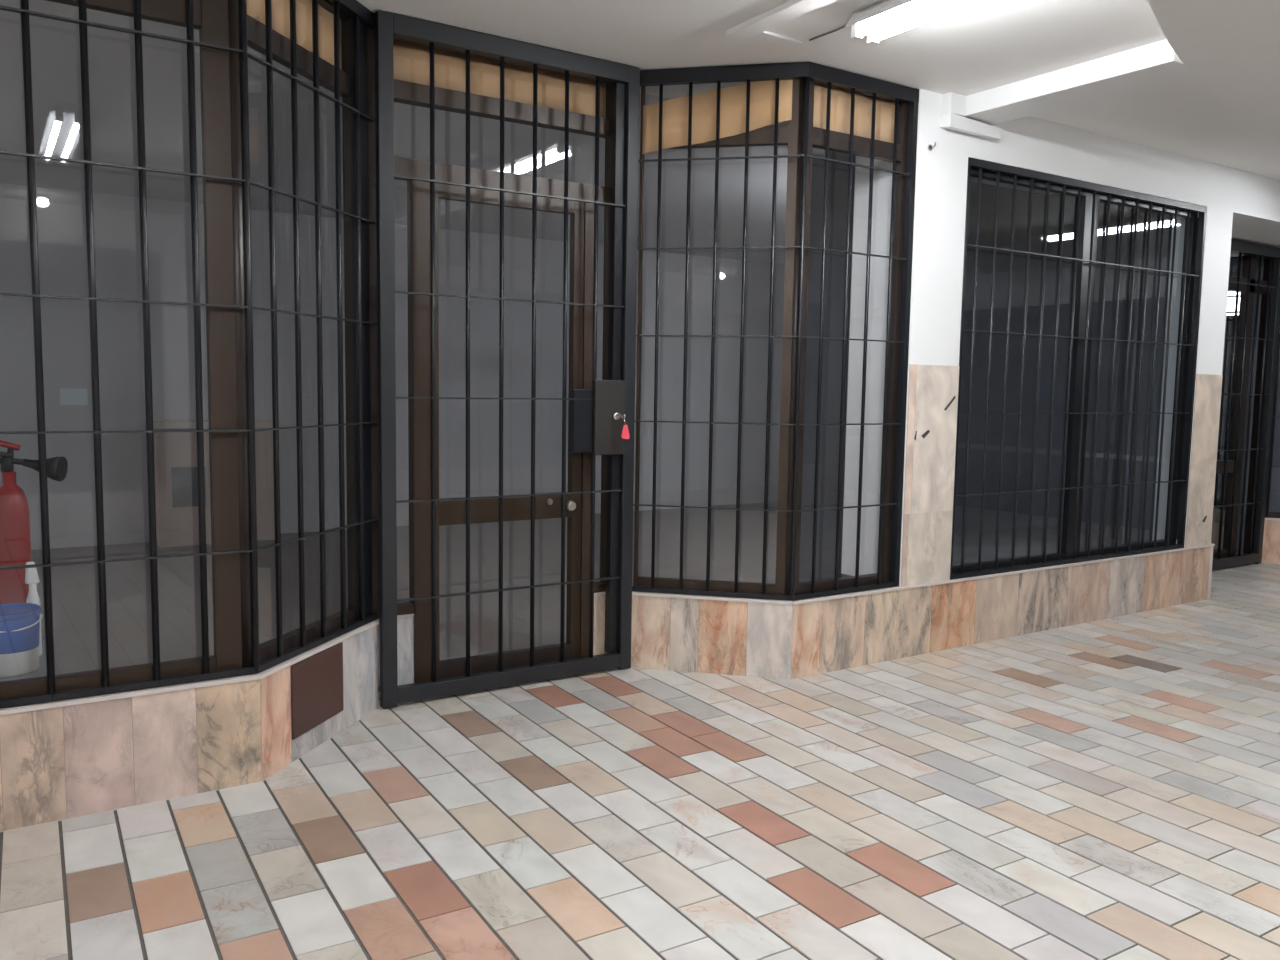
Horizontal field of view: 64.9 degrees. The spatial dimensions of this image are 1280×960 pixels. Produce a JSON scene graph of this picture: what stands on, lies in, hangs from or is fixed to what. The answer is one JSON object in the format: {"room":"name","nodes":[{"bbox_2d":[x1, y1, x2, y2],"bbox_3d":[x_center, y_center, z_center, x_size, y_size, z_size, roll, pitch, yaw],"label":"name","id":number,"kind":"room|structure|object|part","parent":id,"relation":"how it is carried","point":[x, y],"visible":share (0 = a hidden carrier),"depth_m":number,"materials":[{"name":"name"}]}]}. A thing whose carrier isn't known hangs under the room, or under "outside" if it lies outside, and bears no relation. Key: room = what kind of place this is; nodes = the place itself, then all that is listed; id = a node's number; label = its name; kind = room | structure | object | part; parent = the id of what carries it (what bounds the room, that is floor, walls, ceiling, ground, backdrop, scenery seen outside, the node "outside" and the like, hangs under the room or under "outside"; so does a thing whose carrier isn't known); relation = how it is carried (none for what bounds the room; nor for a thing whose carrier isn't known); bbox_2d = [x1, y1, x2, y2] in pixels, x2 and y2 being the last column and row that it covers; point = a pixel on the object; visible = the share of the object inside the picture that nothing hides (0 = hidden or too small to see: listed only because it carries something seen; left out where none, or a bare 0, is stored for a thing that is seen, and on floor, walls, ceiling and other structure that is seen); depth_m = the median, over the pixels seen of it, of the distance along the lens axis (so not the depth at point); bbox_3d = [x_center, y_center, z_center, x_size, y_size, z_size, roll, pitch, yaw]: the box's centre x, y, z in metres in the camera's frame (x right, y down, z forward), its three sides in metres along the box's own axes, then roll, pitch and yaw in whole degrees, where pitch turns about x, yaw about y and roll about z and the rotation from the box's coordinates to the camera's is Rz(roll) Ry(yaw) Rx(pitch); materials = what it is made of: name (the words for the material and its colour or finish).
{"room":"shopping mall","nodes":[
{"label":"shopping mall","id":0,"kind":"room"},
{"bbox_2d":[0,183,783,549],"bbox_3d":[-1.571,-0.992,9.876,15.200,2.790,0.150,-3,6,-33],"label":"wall","id":1,"kind":"structure","parent":0,"point":[61,214],"depth_m":8.98,"materials":[{"name":"paint"}]},
{"bbox_2d":[60,388,87,404],"bbox_3d":[-4.460,-0.655,7.927,0.190,0.130,0.005,-3,6,-33],"label":"paper notice","id":2,"kind":"object","parent":1,"relation":"attached to","point":[67,396],"visible":1,"depth_m":7.92,"materials":[{"name":"white paper"}]},
{"bbox_2d":[0,502,1279,959],"bbox_3d":[1.416,0.949,4.865,15.600,0.051,12.200,-3,6,-33],"label":"floor","id":3,"kind":"structure","parent":0,"point":[1104,789],"depth_m":3.26,"materials":[{"name":"tile"}]},
{"bbox_2d":[0,636,46,681],"bbox_3d":[-2.286,0.818,3.435,0.490,0.360,0.760,-3,6,-33],"label":"display box","id":4,"kind":"object","parent":3,"relation":"on","point":[41,671],"visible":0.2,"depth_m":3.39,"materials":[{"name":"grey"}]},
{"bbox_2d":[0,603,42,677],"bbox_3d":[-2.121,0.538,3.382,0.200,0.213,0.193,-3,6,-33],"label":"pail","id":5,"kind":"object","parent":4,"relation":"on","point":[19,622],"visible":1,"depth_m":3.33,"materials":[{"name":"blue plastic"}]},
{"bbox_3d":[-2.119,0.443,3.373,0.193,0.021,0.193,-3,6,-33],"label":"lid","id":6,"kind":"part","parent":5,"relation":"part of","materials":[{"name":"blue plastic"}]},
{"bbox_3d":[-2.092,0.479,3.334,0.200,0.036,0.079,-3,6,-33],"label":"handle","id":7,"kind":"part","parent":5,"relation":"part of","materials":[{"name":"white plastic"}]},
{"bbox_2d":[25,561,41,655],"bbox_3d":[-2.151,0.456,3.570,0.045,0.340,0.041,-3,6,-33],"label":"spray bottle","id":8,"kind":"object","parent":4,"relation":"on","point":[31,575],"visible":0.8,"depth_m":3.55,"materials":[{"name":"white plastic"}]},
{"bbox_2d":[0,440,67,603],"bbox_3d":[-2.230,0.227,3.615,0.303,0.785,0.116,0,5,-10],"label":"fire extinguisher","id":9,"kind":"object","parent":4,"relation":"on","point":[15,536],"visible":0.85,"depth_m":3.57,"materials":[{"name":"red metal"}]},
{"bbox_3d":[-2.289,-0.114,3.556,0.172,0.097,0.029,-2,6,-26],"label":"handle","id":10,"kind":"part","parent":9,"relation":"part of","materials":[{"name":"red metal"}]},
{"bbox_2d":[0,674,261,831],"bbox_3d":[-2.292,0.876,2.804,2.347,0.371,0.146,-3,6,-33],"label":"wall","id":11,"kind":"structure","parent":3,"relation":"on","point":[60,760],"depth_m":3.16,"materials":[{"name":"stone"}]},
{"bbox_2d":[0,0,241,698],"bbox_3d":[-2.286,-0.515,2.676,2.303,2.422,0.046,-3,6,-33],"label":"window","id":12,"kind":"structure","parent":11,"relation":"on","point":[210,17],"depth_m":3.24,"materials":[{"name":"brown metal"}]},
{"bbox_2d":[0,0,378,708],"bbox_3d":[-1.972,-0.532,2.897,2.966,2.419,0.485,-4,7,-44],"label":"window grille","id":13,"kind":"object","parent":11,"relation":"on","point":[361,18],"visible":0.98,"depth_m":3.31,"materials":[{"name":"grey metal"}]},
{"bbox_3d":[-1.993,0.661,3.007,2.960,0.022,0.468,-4,7,-44],"label":"rail","id":14,"kind":"part","parent":13,"relation":"part of","materials":[{"name":"black metal"}]},
{"bbox_3d":[-1.954,-1.712,2.786,2.966,0.048,0.482,-4,7,-44],"label":"rail","id":15,"kind":"part","parent":13,"relation":"part of","materials":[{"name":"black metal"}]},
{"bbox_3d":[-1.114,-0.624,4.024,0.023,2.416,0.095,2,5,13],"label":"post","id":16,"kind":"part","parent":13,"relation":"part of","materials":[{"name":"black metal"}]},
{"bbox_2d":[228,0,251,666],"bbox_3d":[-1.321,-0.558,3.304,0.056,2.421,0.056,-3,6,-33],"label":"window frame","id":17,"kind":"structure","parent":11,"relation":"on","point":[233,10],"depth_m":3.29,"materials":[{"name":"brown metal"}]},
{"bbox_2d":[153,419,274,547],"bbox_3d":[-3.542,0.010,8.387,0.940,1.010,0.345,-3,6,-33],"label":"base cabinet","id":18,"kind":"object","parent":3,"relation":"on","point":[175,453],"visible":0.6,"depth_m":8.14,"materials":[{"name":"beige wood"}]},
{"bbox_3d":[-3.650,0.056,8.144,0.250,0.320,0.020,-3,6,-33],"label":"opening panel","id":19,"kind":"part","parent":18,"relation":"part of","materials":[{"name":"grey"}]},
{"bbox_2d":[153,419,272,428],"bbox_3d":[-3.534,-0.463,8.343,0.940,0.060,0.345,-3,6,-33],"label":"countertop","id":20,"kind":"structure","parent":18,"relation":"on","point":[157,424],"depth_m":8.08,"materials":[{"name":"beige"}]},
{"bbox_2d":[258,621,378,780],"bbox_3d":[-1.246,0.800,3.792,0.146,0.371,0.811,2,5,13],"label":"baseboard","id":21,"kind":"structure","parent":3,"relation":"on","point":[360,645],"depth_m":3.71,"materials":[{"name":"stone"}]},
{"bbox_2d":[247,0,355,662],"bbox_3d":[-1.230,-0.592,3.677,0.046,2.422,0.764,2,5,13],"label":"window","id":22,"kind":"structure","parent":21,"relation":"on","point":[256,31],"depth_m":3.93,"materials":[{"name":"brown metal"}]},
{"bbox_2d":[246,0,341,69],"bbox_3d":[-1.232,-1.641,3.576,0.012,0.213,0.658,2,5,13],"label":"cardboard sheet","id":23,"kind":"object","parent":22,"relation":"attached to","point":[255,8],"visible":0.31,"depth_m":3.64,"materials":[{"name":"brown cardboard"}]},
{"bbox_2d":[291,642,343,739],"bbox_3d":[-1.189,0.773,3.720,0.008,0.268,0.343,2,5,13],"label":"access panel","id":24,"kind":"object","parent":21,"relation":"attached to","point":[316,680],"visible":1,"depth_m":3.70,"materials":[{"name":"brown metal"}]},
{"bbox_2d":[367,28,613,682],"bbox_3d":[-0.592,-0.469,4.445,1.225,2.789,0.113,-3,6,-33],"label":"door","id":25,"kind":"structure","parent":3,"relation":"on","point":[578,506],"depth_m":4.36,"materials":[{"name":"brown wood"}]},
{"bbox_2d":[393,39,605,117],"bbox_3d":[-0.595,-1.721,4.359,1.040,0.178,0.012,-3,6,-33],"label":"cardboard sheet","id":26,"kind":"object","parent":25,"relation":"attached to","point":[411,61],"visible":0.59,"depth_m":4.33,"materials":[{"name":"brown cardboard"}]},
{"bbox_3d":[-0.325,0.117,4.649,0.052,0.051,0.061,-3,6,-33],"label":"knob","id":27,"kind":"part","parent":25,"relation":"part of","materials":[{"name":"silver metal"}]},
{"bbox_2d":[397,592,606,684],"bbox_3d":[-0.620,0.735,4.593,1.130,0.371,0.064,-3,6,-33],"label":"baseboard","id":28,"kind":"structure","parent":3,"relation":"on","point":[405,623],"depth_m":4.32,"materials":[{"name":"stone"}]},
{"bbox_2d":[374,10,639,708],"bbox_3d":[-0.541,-0.464,4.377,1.214,2.785,0.092,-3,6,-33],"label":"security gate","id":29,"kind":"object","parent":3,"relation":"on","point":[595,426],"visible":1,"depth_m":4.40,"materials":[{"name":"black metal"}]},
{"bbox_2d":[618,413,629,438],"bbox_3d":[-0.083,-0.247,4.616,0.062,0.120,0.044,4,6,34],"label":"key","id":30,"kind":"object","parent":29,"relation":"hanging from","point":[625,432],"visible":1,"depth_m":4.60,"materials":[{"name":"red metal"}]},
{"bbox_2d":[631,591,796,678],"bbox_3d":[0.371,0.731,4.811,0.827,0.371,0.146,2,5,12],"label":"wall","id":31,"kind":"structure","parent":3,"relation":"on","point":[752,637],"depth_m":4.75,"materials":[{"name":"stone"}]},
{"bbox_2d":[633,79,798,594],"bbox_3d":[0.350,-0.662,4.701,0.734,2.422,0.046,2,5,12],"label":"window","id":32,"kind":"structure","parent":31,"relation":"on","point":[787,134],"depth_m":4.66,"materials":[{"name":"brown metal"}]},
{"bbox_2d":[642,79,792,154],"bbox_3d":[0.347,-1.664,4.582,0.682,0.332,0.012,2,5,12],"label":"cardboard sheet","id":33,"kind":"object","parent":32,"relation":"attached to","point":[762,93],"visible":1,"depth_m":4.58,"materials":[{"name":"brown cardboard"}]},
{"bbox_2d":[632,62,918,600],"bbox_3d":[0.669,-0.658,4.699,1.363,2.418,0.316,0,5,-10],"label":"window grille","id":34,"kind":"object","parent":31,"relation":"on","point":[808,71],"visible":0.98,"depth_m":4.67,"materials":[{"name":"grey metal"}]},
{"bbox_3d":[0.650,0.535,4.810,1.358,0.022,0.302,0,5,-10],"label":"rail","id":35,"kind":"part","parent":34,"relation":"part of","materials":[{"name":"black paint"}]},
{"bbox_3d":[0.688,-1.829,4.590,1.363,0.062,0.316,0,5,-10],"label":"rail","id":36,"kind":"part","parent":34,"relation":"part of","materials":[{"name":"black metal"}]},
{"bbox_3d":[1.297,-0.672,4.943,0.030,2.416,0.034,-3,6,-33],"label":"post","id":37,"kind":"part","parent":34,"relation":"part of","materials":[{"name":"black metal"}]},
{"bbox_2d":[784,79,804,594],"bbox_3d":[0.712,-0.649,4.626,0.056,2.421,0.056,-3,6,-33],"label":"trim","id":38,"kind":"structure","parent":31,"relation":"on","point":[801,81],"depth_m":4.60,"materials":[{"name":"brown metal"}]},
{"bbox_2d":[1212,239,1279,569],"bbox_3d":[4.506,-0.549,7.692,1.250,2.499,0.044,-3,6,-33],"label":"security gate","id":39,"kind":"object","parent":3,"relation":"on","point":[1240,247],"visible":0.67,"depth_m":7.90,"materials":[{"name":"black metal"}]},
{"bbox_2d":[0,0,1279,264],"bbox_3d":[1.448,-1.905,4.619,15.800,0.100,12.350,-3,6,-33],"label":"ceiling","id":40,"kind":"structure","parent":0,"point":[988,44],"depth_m":5.08,"materials":[{"name":"paint"}]},
{"bbox_2d":[751,31,802,47],"bbox_3d":[0.564,-1.818,4.149,0.220,0.011,0.075,-3,6,-33],"label":"ceiling plate","id":41,"kind":"object","parent":40,"relation":"attached to","point":[767,36],"visible":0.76,"depth_m":4.14,"materials":[{"name":"white paint"}]},
{"bbox_2d":[726,0,834,39],"bbox_3d":[0.787,-1.748,3.489,0.100,0.021,1.460,-3,6,-33],"label":"fluorescent light","id":42,"kind":"object","parent":40,"relation":"attached to","point":[791,9],"visible":1,"depth_m":3.88,"materials":[{"name":"paint"}]},
{"bbox_2d":[809,25,845,40],"bbox_3d":[0.790,-1.798,4.028,0.018,0.022,0.326,-2,6,-30],"label":"cable","id":43,"kind":"object","parent":40,"relation":"attached to","point":[845,25],"visible":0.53,"depth_m":4.08,"materials":[{"name":"grey plastic"}]},
{"bbox_2d":[845,0,985,44],"bbox_3d":[1.194,-1.692,3.381,0.180,0.097,1.225,-3,6,-33],"label":"fluorescent light","id":44,"kind":"object","parent":40,"relation":"attached to","point":[883,19],"visible":1,"depth_m":3.71,"materials":[{"name":"white plastic"}]},
{"bbox_2d":[841,89,968,586],"bbox_3d":[1.366,-0.694,5.207,0.367,2.422,0.421,-3,6,-33],"label":"pillar","id":45,"kind":"structure","parent":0,"point":[942,171],"depth_m":5.08,"materials":[{"name":"paint"}]},
{"bbox_2d":[794,80,908,593],"bbox_3d":[0.999,-0.662,4.811,0.678,2.422,0.046,-3,6,-33],"label":"window","id":46,"kind":"structure","parent":45,"relation":"in","point":[838,141],"depth_m":4.87,"materials":[{"name":"brown metal"}]},
{"bbox_2d":[813,83,894,142],"bbox_3d":[1.005,-1.713,4.727,0.575,0.212,0.012,-3,6,-33],"label":"cardboard sheet","id":47,"kind":"object","parent":46,"relation":"attached to","point":[840,109],"visible":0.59,"depth_m":4.72,"materials":[{"name":"brown cardboard"}]},
{"bbox_2d":[928,142,935,150],"bbox_3d":[1.419,-1.617,4.876,0.028,0.033,0.038,-3,6,-33],"label":"wall hook","id":48,"kind":"object","parent":45,"relation":"attached to","point":[930,147],"visible":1,"depth_m":4.88,"materials":[{"name":"silver metal"}]},
{"bbox_2d":[940,92,1001,138],"bbox_3d":[1.652,-1.802,4.994,0.404,0.166,0.063,-3,6,-33],"label":"duct","id":49,"kind":"object","parent":45,"relation":"attached to","point":[953,104],"depth_m":4.91,"materials":[{"name":"white plastic"}]},
{"bbox_2d":[963,39,1192,124],"bbox_3d":[1.968,-1.794,4.587,0.254,0.096,1.089,-3,6,-33],"label":"trim","id":50,"kind":"structure","parent":45,"relation":"attached to","point":[1155,63],"depth_m":4.47,"materials":[{"name":"white paint"}]},
{"bbox_2d":[799,148,1172,582],"bbox_3d":[2.275,-0.609,6.429,2.460,2.790,1.160,-3,6,-33],"label":"window glass","id":51,"kind":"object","parent":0,"point":[837,199],"depth_m":7.08,"materials":[{"name":"glass"}]},
{"bbox_2d":[791,545,1211,678],"bbox_3d":[2.199,0.675,5.723,3.656,0.371,0.146,-3,6,-33],"label":"low wall","id":52,"kind":"structure","parent":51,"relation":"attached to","point":[831,633],"depth_m":5.41,"materials":[{"name":"stone"}]},
{"bbox_2d":[950,157,1206,579],"bbox_3d":[2.565,-0.593,5.781,2.260,2.152,0.038,-3,6,-33],"label":"window grille","id":53,"kind":"object","parent":52,"relation":"on","point":[981,165],"visible":0.98,"depth_m":5.75,"materials":[{"name":"grey metal"}]},
{"bbox_2d":[952,167,1197,573],"bbox_3d":[2.534,-0.598,5.829,2.260,2.154,0.055,-3,6,-33],"label":"window","id":54,"kind":"structure","parent":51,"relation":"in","point":[1086,201],"depth_m":5.85,"materials":[{"name":"black paint"}]},
{"bbox_2d":[1109,214,1144,543],"bbox_3d":[3.582,-0.508,7.025,0.510,2.520,0.780,2,5,11],"label":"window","id":55,"kind":"structure","parent":51,"relation":"in","point":[1140,220],"depth_m":6.79,"materials":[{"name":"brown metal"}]},
{"bbox_2d":[968,116,1279,230],"bbox_3d":[3.736,-1.859,6.509,5.110,0.270,0.196,-3,6,-33],"label":"lintel","id":56,"kind":"object","parent":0,"point":[1030,143],"visible":0.58,"depth_m":5.73,"materials":[{"name":"white paint"}]},
{"bbox_2d":[1152,162,1235,547],"bbox_3d":[3.599,-0.783,6.540,0.312,2.422,0.221,-3,6,-33],"label":"wall","id":57,"kind":"structure","parent":0,"point":[1219,215],"depth_m":6.46,"materials":[{"name":"paint"}]},
{"bbox_2d":[1207,543,1214,598],"bbox_3d":[3.808,0.574,7.075,0.146,0.371,0.776,2,5,11],"label":"baseboard","id":58,"kind":"structure","parent":57,"relation":"attached to","point":[1212,544],"depth_m":6.68,"materials":[{"name":"stone"}]},
{"bbox_2d":[1146,0,1279,145],"bbox_3d":[5.231,-1.653,3.637,6.550,0.098,6.240,-3,6,-33],"label":"ceiling","id":59,"kind":"structure","parent":0,"point":[1231,48],"depth_m":3.91,"materials":[{"name":"paint"}]},
{"bbox_2d":[1212,256,1242,522],"bbox_3d":[4.431,-0.897,9.886,4.940,2.790,3.400,-3,6,-33],"label":"wall","id":60,"kind":"structure","parent":0,"point":[1233,260],"depth_m":10.62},
{"bbox_2d":[1226,291,1240,320],"bbox_3d":[6.246,-1.844,10.436,0.028,0.370,0.500,-3,6,-33],"label":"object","id":61,"kind":"structure","parent":60,"relation":"in","point":[1231,294],"depth_m":10.51,"materials":[{"name":"white glass"}]},
{"bbox_3d":[6.218,-1.829,10.465,0.012,0.145,0.265,-3,6,-33],"label":"pane","id":62,"kind":"part","parent":61,"relation":"part of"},
{"bbox_3d":[6.220,-1.944,10.454,0.012,0.045,0.265,-3,6,-33],"label":"pane","id":63,"kind":"part","parent":61,"relation":"part of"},
{"bbox_2d":[1213,252,1273,558],"bbox_3d":[4.495,-0.569,7.827,1.380,2.520,0.060,-3,6,-33],"label":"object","id":64,"kind":"structure","parent":60,"relation":"in","point":[1232,286],"depth_m":8.03,"materials":[{"name":"brown metal"}]},
{"bbox_2d":[1236,258,1279,552],"bbox_3d":[5.486,-0.594,8.262,0.782,2.520,0.510,2,5,12],"label":"window","id":65,"kind":"structure","parent":60,"relation":"in","point":[1274,504],"depth_m":8.56,"materials":[{"name":"brown metal"}]},
{"bbox_3d":[5.439,-0.756,8.017,0.781,2.153,0.040,2,5,12],"label":"frame","id":66,"kind":"part","parent":65,"relation":"part of","materials":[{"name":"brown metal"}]},
{"bbox_2d":[1261,518,1279,563],"bbox_3d":[5.417,0.502,8.121,0.782,0.371,0.146,2,5,12],"label":"baseboard","id":67,"kind":"structure","parent":60,"relation":"attached to","point":[1270,550],"depth_m":8.12,"materials":[{"name":"stone"}]},
{"bbox_2d":[1266,332,1279,517],"bbox_3d":[5.427,-0.748,7.960,0.781,2.138,0.018,2,5,12],"label":"window grille","id":68,"kind":"object","parent":67,"relation":"on","point":[1278,359],"visible":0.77,"depth_m":8.06,"materials":[{"name":"metal"}]},
{"bbox_2d":[1231,222,1279,247],"bbox_3d":[4.615,-1.845,7.536,2.520,0.080,0.555,-3,6,-33],"label":"ceiling","id":69,"kind":"structure","parent":0,"point":[1240,232],"depth_m":7.37,"materials":[{"name":"paint"}]}
]}

